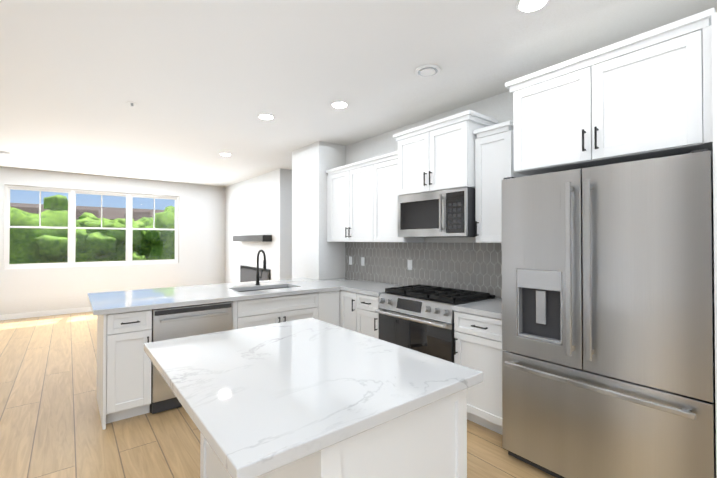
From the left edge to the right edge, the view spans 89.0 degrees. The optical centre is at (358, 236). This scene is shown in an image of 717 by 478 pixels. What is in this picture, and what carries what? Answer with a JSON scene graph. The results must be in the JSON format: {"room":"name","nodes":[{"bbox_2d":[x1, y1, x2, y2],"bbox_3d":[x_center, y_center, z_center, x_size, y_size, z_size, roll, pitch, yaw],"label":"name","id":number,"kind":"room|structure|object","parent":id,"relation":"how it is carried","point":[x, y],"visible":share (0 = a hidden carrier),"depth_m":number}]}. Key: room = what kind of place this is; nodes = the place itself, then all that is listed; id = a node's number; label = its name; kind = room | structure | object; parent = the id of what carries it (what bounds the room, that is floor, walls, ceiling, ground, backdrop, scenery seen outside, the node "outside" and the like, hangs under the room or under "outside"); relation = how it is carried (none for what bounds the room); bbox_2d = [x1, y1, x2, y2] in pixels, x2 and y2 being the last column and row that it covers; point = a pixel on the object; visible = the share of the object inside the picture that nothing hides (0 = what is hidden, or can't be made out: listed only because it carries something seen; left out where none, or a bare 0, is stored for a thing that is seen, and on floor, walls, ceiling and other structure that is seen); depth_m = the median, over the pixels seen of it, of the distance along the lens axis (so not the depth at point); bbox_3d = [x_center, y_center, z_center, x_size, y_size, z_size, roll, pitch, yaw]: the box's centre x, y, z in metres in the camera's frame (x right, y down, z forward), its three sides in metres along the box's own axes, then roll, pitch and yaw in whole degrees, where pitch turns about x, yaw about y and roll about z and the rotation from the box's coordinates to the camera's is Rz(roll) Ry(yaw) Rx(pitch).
{"room":"kitchen","nodes":[
{"label":"kitchen","id":0,"kind":"room"},
{"bbox_2d":[0,167,224,314],"bbox_3d":[-6.220,0.131,7.014,7.200,2.810,0.140,0,-1,-39],"label":"wall","id":1,"kind":"structure","parent":0,"point":[201,251],"depth_m":7.82},
{"bbox_2d":[0,307,91,319],"bbox_3d":[-6.160,1.485,6.949,7.170,0.100,0.014,0,-1,-39],"label":"baseboard","id":2,"kind":"structure","parent":1,"relation":"attached to","point":[42,313],"depth_m":7.02},
{"bbox_2d":[3,185,178,269],"bbox_3d":[-5.391,-0.162,7.663,2.960,1.570,0.114,0,-1,-39],"label":"window frames","id":3,"kind":"structure","parent":1,"relation":"in","point":[72,228],"depth_m":7.41},
{"bbox_2d":[225,168,286,282],"bbox_3d":[-2.405,0.143,8.116,0.140,2.810,3.170,0,-1,-39],"label":"wall","id":4,"kind":"structure","parent":0,"point":[265,194],"depth_m":7.65},
{"bbox_2d":[233,235,271,241],"bbox_3d":[-2.259,0.043,7.665,0.189,0.127,1.620,0,-1,-39],"label":"mantel shelf","id":5,"kind":"object","parent":4,"relation":"attached to","point":[260,238],"visible":1,"depth_m":7.29},
{"bbox_2d":[240,265,270,281],"bbox_3d":[-2.206,0.948,7.716,0.032,0.590,1.530,0,-1,-39],"label":"fireplace insert","id":6,"kind":"object","parent":4,"relation":"attached to","point":[247,273],"visible":0.5,"depth_m":7.77},
{"bbox_2d":[0,312,555,477],"bbox_3d":[-1.712,1.538,2.510,8.940,0.100,12.780,0,-1,-39],"label":"floor","id":7,"kind":"structure","parent":0,"point":[50,423],"depth_m":2.83},
{"bbox_2d":[97,310,151,429],"bbox_3d":[-2.075,1.051,3.214,0.332,0.888,0.751,0,-1,-39],"label":"base cabinet","id":8,"kind":"object","parent":7,"relation":"on","point":[123,376],"depth_m":2.93},
{"bbox_2d":[87,278,374,315],"bbox_3d":[-1.208,0.693,4.125,2.948,0.237,1.136,0,-1,-39],"label":"countertop","id":9,"kind":"structure","parent":8,"relation":"on","point":[103,303],"depth_m":3.64},
{"bbox_2d":[255,250,265,284],"bbox_3d":[-1.134,0.365,4.290,0.086,0.422,0.246,0,-1,-39],"label":"faucet","id":10,"kind":"object","parent":9,"relation":"on","point":[264,267],"visible":1,"depth_m":4.33},
{"bbox_2d":[150,301,232,413],"bbox_3d":[-1.656,1.059,3.497,0.664,0.878,0.770,0,-1,-39],"label":"dishwasher","id":11,"kind":"object","parent":7,"relation":"on","point":[179,322],"visible":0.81,"depth_m":3.15},
{"bbox_2d":[281,290,338,325],"bbox_3d":[-0.337,1.065,4.600,0.988,0.888,0.749,0,-1,-39],"label":"base cabinet","id":12,"kind":"object","parent":7,"relation":"on","point":[322,306],"depth_m":4.00},
{"bbox_2d":[200,388,466,477],"bbox_3d":[-0.213,1.035,1.752,0.707,0.889,1.222,0,-1,-39],"label":"kitchen island","id":13,"kind":"object","parent":7,"relation":"on","point":[428,441],"visible":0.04,"depth_m":1.31},
{"bbox_2d":[144,318,482,477],"bbox_3d":[-0.302,0.569,1.678,1.005,0.040,1.325,0,-1,-39],"label":"island countertop","id":14,"kind":"structure","parent":13,"relation":"on","point":[255,401],"depth_m":1.34},
{"bbox_2d":[339,290,503,434],"bbox_3d":[0.665,1.055,3.594,0.675,0.889,2.112,0,-1,-39],"label":"base cabinets","id":15,"kind":"object","parent":7,"relation":"on","point":[478,342],"depth_m":2.84},
{"bbox_2d":[339,282,404,296],"bbox_3d":[0.259,0.595,4.128,0.650,0.040,0.634,0,-1,-39],"label":"countertop","id":16,"kind":"structure","parent":15,"relation":"on","point":[367,288],"depth_m":4.11},
{"bbox_2d":[453,298,501,318],"bbox_3d":[1.178,0.583,2.977,0.648,0.040,0.500,0,-1,-39],"label":"countertop","id":17,"kind":"structure","parent":15,"relation":"on","point":[492,307],"depth_m":2.88},
{"bbox_2d":[375,284,494,362],"bbox_3d":[0.703,1.010,3.493,0.718,0.976,0.894,0,-1,-39],"label":"gas range","id":18,"kind":"object","parent":7,"relation":"on","point":[419,318],"visible":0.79,"depth_m":3.28},
{"bbox_2d":[501,149,715,477],"bbox_3d":[1.573,0.543,2.288,0.852,1.884,1.031,0,-1,-39],"label":"fridge","id":19,"kind":"object","parent":7,"relation":"on","point":[608,339],"visible":1,"depth_m":1.97},
{"bbox_2d":[711,12,716,477],"bbox_3d":[1.945,0.231,1.897,0.798,2.500,0.038,0,-1,-39],"label":"end panel","id":20,"kind":"object","parent":7,"relation":"on","point":[714,62],"visible":1,"depth_m":1.66},
{"bbox_2d":[287,169,291,278],"bbox_3d":[-0.902,0.135,7.376,1.290,2.810,0.140,0,-1,-39],"label":"wall","id":21,"kind":"structure","parent":0,"point":[289,224],"depth_m":6.95},
{"bbox_2d":[292,141,345,279],"bbox_3d":[-0.541,0.114,5.414,0.590,2.810,0.760,0,-1,-39],"label":"wall","id":22,"kind":"structure","parent":0,"point":[316,255],"depth_m":5.12},
{"bbox_2d":[0,0,716,186],"bbox_3d":[-1.712,-1.372,2.542,8.940,0.100,12.780,0,-1,-39],"label":"ceiling","id":23,"kind":"structure","parent":0,"point":[203,84],"depth_m":2.87},
{"bbox_2d":[0,152,11,155],"bbox_3d":[-5.420,-1.272,5.608,0.130,0.034,0.130,0,-1,-39],"label":"recessed light","id":24,"kind":"object","parent":23,"relation":"attached to","point":[6,153],"visible":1,"depth_m":5.59},
{"bbox_2d":[258,114,273,119],"bbox_3d":[-1.007,-1.303,3.984,0.176,0.007,0.176,0,-1,-39],"label":"recessed light","id":25,"kind":"object","parent":23,"relation":"in","point":[266,116],"visible":1,"depth_m":3.96},
{"bbox_2d":[331,101,348,107],"bbox_3d":[-0.186,-1.307,3.628,0.176,0.007,0.176,0,-1,-39],"label":"recessed light","id":26,"kind":"object","parent":23,"relation":"in","point":[339,104],"visible":1,"depth_m":3.61},
{"bbox_2d":[415,64,440,76],"bbox_3d":[0.549,-1.308,2.897,0.200,0.020,0.200,0,-1,-39],"label":"ceiling vent","id":27,"kind":"object","parent":23,"relation":"in","point":[429,70],"visible":0.96,"depth_m":2.87},
{"bbox_2d":[516,0,549,12],"bbox_3d":[0.989,-1.323,2.072,0.176,0.007,0.176,0,-1,-39],"label":"recessed light","id":28,"kind":"object","parent":23,"relation":"in","point":[526,6],"visible":1,"depth_m":2.09},
{"bbox_2d":[346,91,512,284],"bbox_3d":[2.220,0.080,2.308,0.140,2.810,7.540,0,-1,-39],"label":"wall","id":29,"kind":"structure","parent":0,"point":[499,107],"depth_m":3.94},
{"bbox_2d":[326,160,365,241],"bbox_3d":[0.013,-0.403,4.715,0.319,0.949,1.025,0,-1,-39],"label":"upper cabinet","id":30,"kind":"object","parent":29,"relation":"attached to","point":[346,187],"depth_m":4.65},
{"bbox_2d":[366,156,423,241],"bbox_3d":[0.433,-0.409,4.187,0.319,0.949,0.564,0,-1,-39],"label":"upper cabinet","id":31,"kind":"object","parent":29,"relation":"attached to","point":[381,202],"depth_m":4.15},
{"bbox_2d":[345,242,501,297],"bbox_3d":[0.699,0.320,4.095,0.006,0.507,2.841,0,-1,-39],"label":"tile backsplash","id":32,"kind":"structure","parent":29,"relation":"attached to","point":[477,267],"depth_m":3.97},
{"bbox_2d":[361,257,364,265],"bbox_3d":[0.057,0.336,4.891,0.006,0.115,0.070,0,-1,-39],"label":"electrical outlet plate","id":33,"kind":"object","parent":32,"relation":"attached to","point":[363,262],"depth_m":4.88},
{"bbox_2d":[408,260,411,269],"bbox_3d":[0.593,0.328,4.218,0.006,0.115,0.070,0,-1,-39],"label":"electrical outlet plate","id":34,"kind":"object","parent":32,"relation":"attached to","point":[409,261],"depth_m":4.21},
{"bbox_2d":[394,112,497,195],"bbox_3d":[0.836,-0.733,3.606,0.418,0.614,0.847,0,-1,-39],"label":"upper cabinet","id":35,"kind":"object","parent":29,"relation":"attached to","point":[440,156],"depth_m":3.40},
{"bbox_2d":[398,187,475,237],"bbox_3d":[0.815,-0.206,3.589,0.464,0.429,0.840,0,-1,-39],"label":"over-the-range microwave","id":36,"kind":"object","parent":35,"relation":"attached to","point":[446,213],"visible":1,"depth_m":3.38},
{"bbox_2d":[474,124,523,242],"bbox_3d":[1.249,-0.420,3.163,0.319,0.949,0.338,0,-1,-39],"label":"upper cabinet","id":37,"kind":"object","parent":29,"relation":"attached to","point":[491,145],"depth_m":3.09},
{"bbox_2d":[510,12,715,175],"bbox_3d":[1.661,-0.751,2.360,0.679,0.604,1.020,0,-1,-39],"label":"upper cabinet","id":38,"kind":"object","parent":29,"relation":"attached to","point":[645,95],"depth_m":2.06},
{"label":"outside","id":39,"kind":"structure","parent":0,"visible":0},
{"bbox_2d":[10,203,163,220],"bbox_3d":[-48.412,2.896,33.633,82.000,13.650,15.200,0,-1,-39],"label":"building","id":40,"kind":"structure","parent":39,"point":[106,211],"depth_m":43.48},
{"bbox_2d":[9,195,174,263],"bbox_3d":[-12.546,4.345,16.301,18.376,12.083,11.458,0,-1,-39],"label":"trees","id":41,"kind":"object","parent":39,"point":[80,249],"depth_m":13.55}
]}

